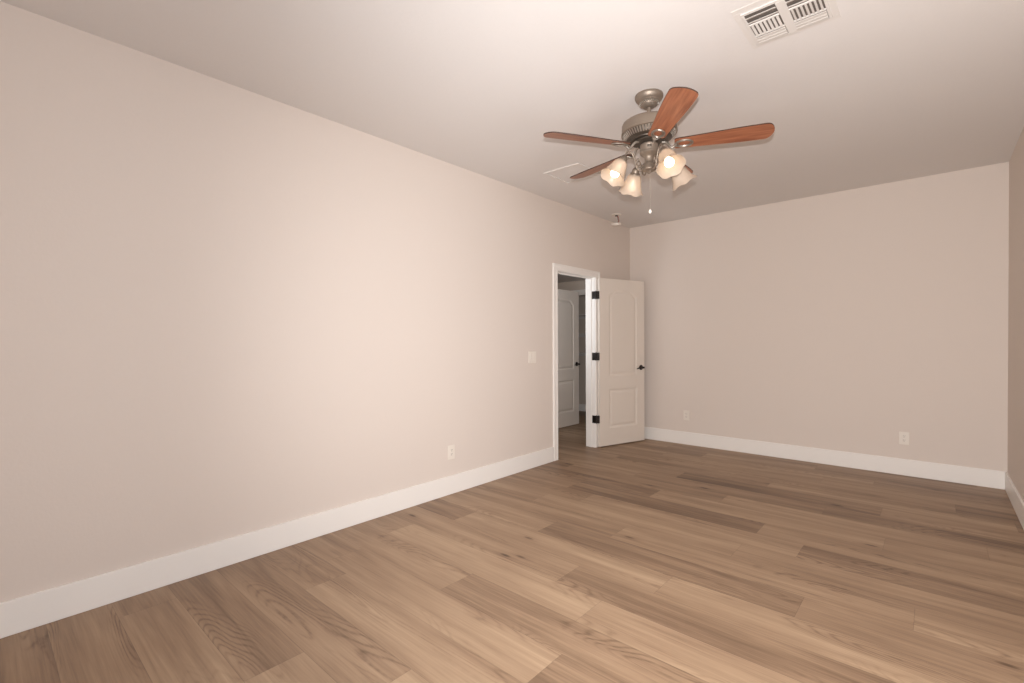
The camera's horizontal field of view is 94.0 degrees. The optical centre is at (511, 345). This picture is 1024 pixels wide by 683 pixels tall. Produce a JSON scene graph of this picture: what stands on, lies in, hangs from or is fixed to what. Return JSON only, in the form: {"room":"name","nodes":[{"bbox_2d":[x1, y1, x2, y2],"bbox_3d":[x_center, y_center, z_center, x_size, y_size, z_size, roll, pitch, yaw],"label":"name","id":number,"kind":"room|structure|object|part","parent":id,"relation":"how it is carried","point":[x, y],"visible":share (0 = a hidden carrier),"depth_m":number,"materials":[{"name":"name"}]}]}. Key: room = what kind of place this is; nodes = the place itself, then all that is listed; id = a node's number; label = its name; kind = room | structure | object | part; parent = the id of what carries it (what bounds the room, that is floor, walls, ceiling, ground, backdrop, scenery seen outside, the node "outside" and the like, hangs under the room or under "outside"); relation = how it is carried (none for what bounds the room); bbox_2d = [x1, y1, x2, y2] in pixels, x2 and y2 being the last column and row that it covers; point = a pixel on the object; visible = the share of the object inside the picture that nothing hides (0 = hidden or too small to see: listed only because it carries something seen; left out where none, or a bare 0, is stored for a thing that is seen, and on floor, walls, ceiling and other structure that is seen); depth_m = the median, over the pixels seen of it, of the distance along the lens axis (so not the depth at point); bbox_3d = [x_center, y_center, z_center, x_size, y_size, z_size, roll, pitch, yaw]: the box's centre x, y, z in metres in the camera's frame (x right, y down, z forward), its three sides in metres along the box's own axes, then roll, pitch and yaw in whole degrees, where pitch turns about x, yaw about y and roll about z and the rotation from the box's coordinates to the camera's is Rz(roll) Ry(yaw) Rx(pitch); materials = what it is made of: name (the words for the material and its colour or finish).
{"room":"empty bedroom","nodes":[
{"label":"empty bedroom","id":0,"kind":"room"},
{"bbox_2d":[0,1,629,602],"bbox_3d":[-0.033,-0.147,4.594,0.120,2.743,7.970,0,1,42],"label":"wall","id":1,"kind":"structure","parent":0,"point":[227,310],"depth_m":2.70,"materials":[{"name":"paint"}]},
{"bbox_2d":[0,447,553,638],"bbox_3d":[-1.052,1.166,3.351,0.015,0.152,4.490,0,1,42],"label":"baseboard","id":2,"kind":"structure","parent":1,"relation":"attached to","point":[17,615],"depth_m":2.68,"materials":[{"name":"wood"}]},
{"bbox_2d":[448,445,454,459],"bbox_3d":[-0.504,0.887,3.970,0.010,0.117,0.072,0,1,42],"label":"wall outlet","id":3,"kind":"object","parent":1,"relation":"attached to","point":[451,448],"visible":1,"depth_m":3.97,"materials":[{"name":"white plastic"}]},
{"bbox_2d":[528,351,535,362],"bbox_3d":[0.205,0.116,4.764,0.011,0.117,0.118,0,1,42],"label":"light switch","id":4,"kind":"object","parent":1,"relation":"attached to","point":[531,354],"visible":1,"depth_m":4.76,"materials":[{"name":"white plastic"}]},
{"bbox_2d":[552,263,599,460],"bbox_3d":[0.743,0.170,5.365,0.019,2.086,0.926,0,1,42],"label":"trim","id":5,"kind":"structure","parent":1,"relation":"attached to","point":[556,267],"depth_m":5.06,"materials":[{"name":"wood"}]},
{"bbox_2d":[558,271,595,447],"bbox_3d":[0.685,0.198,5.404,0.128,2.030,0.787,0,1,42],"label":"trim","id":6,"kind":"structure","parent":1,"relation":"attached to","point":[590,281],"depth_m":5.67,"materials":[{"name":"wood"}]},
{"bbox_2d":[592,278,644,446],"bbox_3d":[1.329,0.196,5.818,0.803,1.995,0.152,-1,1,-33],"label":"door","id":7,"kind":"structure","parent":1,"relation":"in","point":[620,303],"depth_m":5.80,"materials":[{"name":"wood"}]},
{"bbox_2d":[0,411,1023,682],"bbox_3d":[0.201,1.225,4.420,6.669,0.001,7.950,0,1,42],"label":"floor","id":8,"kind":"structure","parent":0,"point":[646,560],"depth_m":2.40,"materials":[{"name":"brown wood"}]},
{"bbox_2d":[0,0,1023,227],"bbox_3d":[0.792,-1.555,2.814,3.709,0.100,6.433,0,1,42],"label":"ceiling","id":9,"kind":"structure","parent":0,"point":[878,92],"depth_m":2.67,"materials":[{"name":"paint"}]},
{"bbox_2d":[543,162,600,183],"bbox_3d":[0.535,-1.513,4.204,0.370,0.010,0.370,0,1,42],"label":"ceiling panel","id":10,"kind":"object","parent":9,"relation":"attached to","point":[563,174],"visible":0.9,"depth_m":4.20,"materials":[{"name":"paint"}]},
{"bbox_3d":[0.535,-1.516,4.204,0.326,0.003,0.326,0,1,42],"label":"panel","id":11,"kind":"part","parent":10,"relation":"part of","materials":[{"name":"paint"}]},
{"bbox_2d":[611,213,620,225],"bbox_3d":[1.222,-1.466,5.589,0.115,0.137,0.112,0,1,42],"label":"sprinkler","id":12,"kind":"object","parent":9,"relation":"attached to","point":[615,214],"visible":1,"depth_m":5.56,"materials":[{"name":"white plastic"}]},
{"bbox_2d":[543,87,774,213],"bbox_3d":[0.846,-1.151,2.918,1.284,0.710,1.254,0,1,42],"label":"ceiling fan","id":13,"kind":"object","parent":9,"relation":"hanging from","point":[647,131],"visible":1,"depth_m":2.77,"materials":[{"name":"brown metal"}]},
{"bbox_3d":[0.434,-1.195,2.761,0.527,0.006,0.140,0,13,-16],"label":"blade","id":14,"kind":"part","parent":13,"relation":"part of","materials":[{"name":"brown wood"}]},
{"bbox_3d":[0.595,-1.200,3.214,0.140,0.006,0.527,-15,9,-33],"label":"blade","id":15,"kind":"part","parent":13,"relation":"part of","materials":[{"name":"brown wood"}]},
{"bbox_3d":[0.623,-1.042,2.831,0.164,0.124,0.156,32,-7,-11],"label":"lamp shade","id":16,"kind":"part","parent":13,"relation":"part of","materials":[{"name":"white glass"}]},
{"bbox_3d":[0.617,-1.033,2.830,0.056,0.081,0.056,32,-7,-11],"label":"bulb","id":17,"kind":"part","parent":13,"relation":"part of","materials":[{"name":"white glass"}]},
{"bbox_3d":[0.779,-1.046,3.082,0.156,0.124,0.164,0,33,-13],"label":"lamp shade","id":18,"kind":"part","parent":13,"relation":"part of","materials":[{"name":"white glass"}]},
{"bbox_3d":[0.709,-1.103,2.850,0.180,0.121,0.064,0,1,-13],"label":"light arm","id":19,"kind":"part","parent":13,"relation":"part of","materials":[{"name":"grey metal"}]},
{"bbox_3d":[0.799,-1.105,2.996,0.064,0.121,0.180,0,1,-13],"label":"light arm","id":20,"kind":"part","parent":13,"relation":"part of","materials":[{"name":"grey metal"}]},
{"bbox_3d":[0.826,-1.248,2.876,0.310,0.045,0.310,0,1,42],"label":"motor","id":21,"kind":"part","parent":13,"relation":"part of","materials":[{"name":"grey metal"}]},
{"bbox_3d":[0.854,-1.103,2.760,0.064,0.121,0.180,0,1,-13],"label":"light arm","id":22,"kind":"part","parent":13,"relation":"part of","materials":[{"name":"grey metal"}]},
{"bbox_3d":[0.876,-1.032,2.669,0.056,0.081,0.056,0,-31,-13],"label":"bulb","id":23,"kind":"part","parent":13,"relation":"part of","materials":[{"name":"white glass"}]},
{"bbox_3d":[0.875,-1.042,2.674,0.156,0.124,0.164,0,-31,-13],"label":"lamp shade","id":24,"kind":"part","parent":13,"relation":"part of","materials":[{"name":"white glass"}]},
{"bbox_3d":[0.815,-1.194,2.468,0.140,0.006,0.527,12,1,1],"label":"blade","id":25,"kind":"part","parent":13,"relation":"part of","materials":[{"name":"brown wood"}]},
{"bbox_3d":[1.031,-1.045,2.926,0.164,0.124,0.156,-33,8,-11],"label":"lamp shade","id":26,"kind":"part","parent":13,"relation":"part of","materials":[{"name":"white glass"}]},
{"bbox_3d":[1.211,-1.198,2.740,0.527,0.006,0.140,0,-11,20],"label":"blade","id":27,"kind":"part","parent":13,"relation":"part of","materials":[{"name":"brown wood"}]},
{"bbox_2d":[731,0,840,48],"bbox_3d":[1.242,-1.493,2.164,0.366,0.015,0.366,0,1,42],"label":"ceiling vent","id":28,"kind":"object","parent":9,"relation":"in","point":[776,20],"visible":1,"depth_m":2.18,"materials":[{"name":"metal"}]},
{"bbox_3d":[1.158,-1.495,2.191,0.125,0.005,0.010,0,1,42],"label":"rail","id":29,"kind":"part","parent":28,"relation":"part of","materials":[{"name":"metal"}]},
{"bbox_3d":[1.227,-1.496,2.269,0.125,0.005,0.010,0,1,42],"label":"rail","id":30,"kind":"part","parent":28,"relation":"part of","materials":[{"name":"metal"}]},
{"bbox_3d":[1.280,-1.494,2.083,0.125,0.005,0.010,0,1,42],"label":"rail","id":31,"kind":"part","parent":28,"relation":"part of","materials":[{"name":"metal"}]},
{"bbox_3d":[1.349,-1.496,2.161,0.125,0.005,0.010,0,1,42],"label":"rail","id":32,"kind":"part","parent":28,"relation":"part of","materials":[{"name":"metal"}]},
{"bbox_2d":[558,280,585,290],"bbox_3d":[1.032,0.060,7.978,2.780,2.250,0.100,0,1,42],"label":"wall","id":33,"kind":"structure","parent":0,"point":[574,285],"depth_m":7.91,"materials":[{"name":"paint"}]},
{"bbox_2d":[572,289,585,293],"bbox_3d":[1.196,0.137,7.757,0.900,2.100,0.014,0,1,42],"label":"trim","id":34,"kind":"structure","parent":33,"relation":"attached to","point":[583,291],"depth_m":7.79,"materials":[{"name":"wood"}]},
{"bbox_2d":[558,274,585,282],"bbox_3d":[0.059,-1.100,6.953,2.880,0.100,4.300,0,1,42],"label":"ceiling","id":35,"kind":"structure","parent":0,"point":[561,278],"depth_m":7.55,"materials":[{"name":"paint"}]},
{"bbox_2d":[579,295,585,403],"bbox_3d":[1.480,0.053,8.483,2.780,2.250,0.150,0,1,42],"label":"wall","id":36,"kind":"structure","parent":0,"point":[582,299],"depth_m":8.57,"materials":[{"name":"paint"}]},
{"bbox_2d":[579,404,585,411],"bbox_3d":[1.430,1.116,8.432,2.780,0.125,0.015,0,1,42],"label":"baseboard","id":37,"kind":"structure","parent":36,"relation":"attached to","point":[582,407],"depth_m":8.57,"materials":[{"name":"wood"}]},
{"bbox_2d":[579,314,585,318],"bbox_3d":[1.372,-0.509,8.269,2.000,0.060,0.300,0,1,42],"label":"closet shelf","id":38,"kind":"object","parent":36,"relation":"attached to","point":[581,316],"visible":0.02,"depth_m":8.51,"materials":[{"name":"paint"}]},
{"bbox_2d":[630,162,1008,471],"bbox_3d":[2.894,-0.168,5.188,3.469,2.743,0.120,0,1,42],"label":"wall","id":39,"kind":"structure","parent":0,"point":[853,320],"depth_m":4.75,"materials":[{"name":"paint"}]},
{"bbox_2d":[684,410,688,419],"bbox_3d":[2.121,0.848,5.803,0.072,0.117,0.010,0,1,42],"label":"wall outlet","id":40,"kind":"object","parent":39,"relation":"attached to","point":[686,413],"visible":1,"depth_m":5.80,"materials":[{"name":"white plastic"}]},
{"bbox_2d":[644,427,1004,489],"bbox_3d":[2.856,1.129,5.151,3.439,0.152,0.015,0,1,42],"label":"baseboard","id":41,"kind":"structure","parent":39,"relation":"attached to","point":[914,468],"depth_m":4.75,"materials":[{"name":"wood"}]},
{"bbox_2d":[899,432,908,444],"bbox_3d":[3.652,0.864,4.444,0.072,0.117,0.010,0,1,42],"label":"wall outlet","id":42,"kind":"object","parent":39,"relation":"attached to","point":[903,436],"visible":1,"depth_m":4.44,"materials":[{"name":"white plastic"}]},
{"bbox_2d":[1007,127,1023,501],"bbox_3d":[2.181,-0.129,1.682,0.120,2.743,6.313,0,1,42],"label":"wall","id":43,"kind":"structure","parent":0,"point":[1015,468],"depth_m":3.56,"materials":[{"name":"paint"}]},
{"bbox_2d":[1005,471,1023,529],"bbox_3d":[2.097,1.167,1.694,0.015,0.152,6.193,0,1,42],"label":"baseboard","id":44,"kind":"structure","parent":43,"relation":"attached to","point":[1013,494],"depth_m":3.52,"materials":[{"name":"wood"}]},
{"bbox_3d":[0.178,0.080,6.362,0.110,2.250,0.850,0,1,42],"label":"wall","id":45,"kind":"structure","parent":0,"visible":0},
{"bbox_2d":[558,289,579,427],"bbox_3d":[0.750,0.187,6.975,0.152,1.995,0.752,0,1,43],"label":"door","id":46,"kind":"structure","parent":45,"relation":"in","point":[568,301],"depth_m":7.03,"materials":[{"name":"wood"}]}
]}

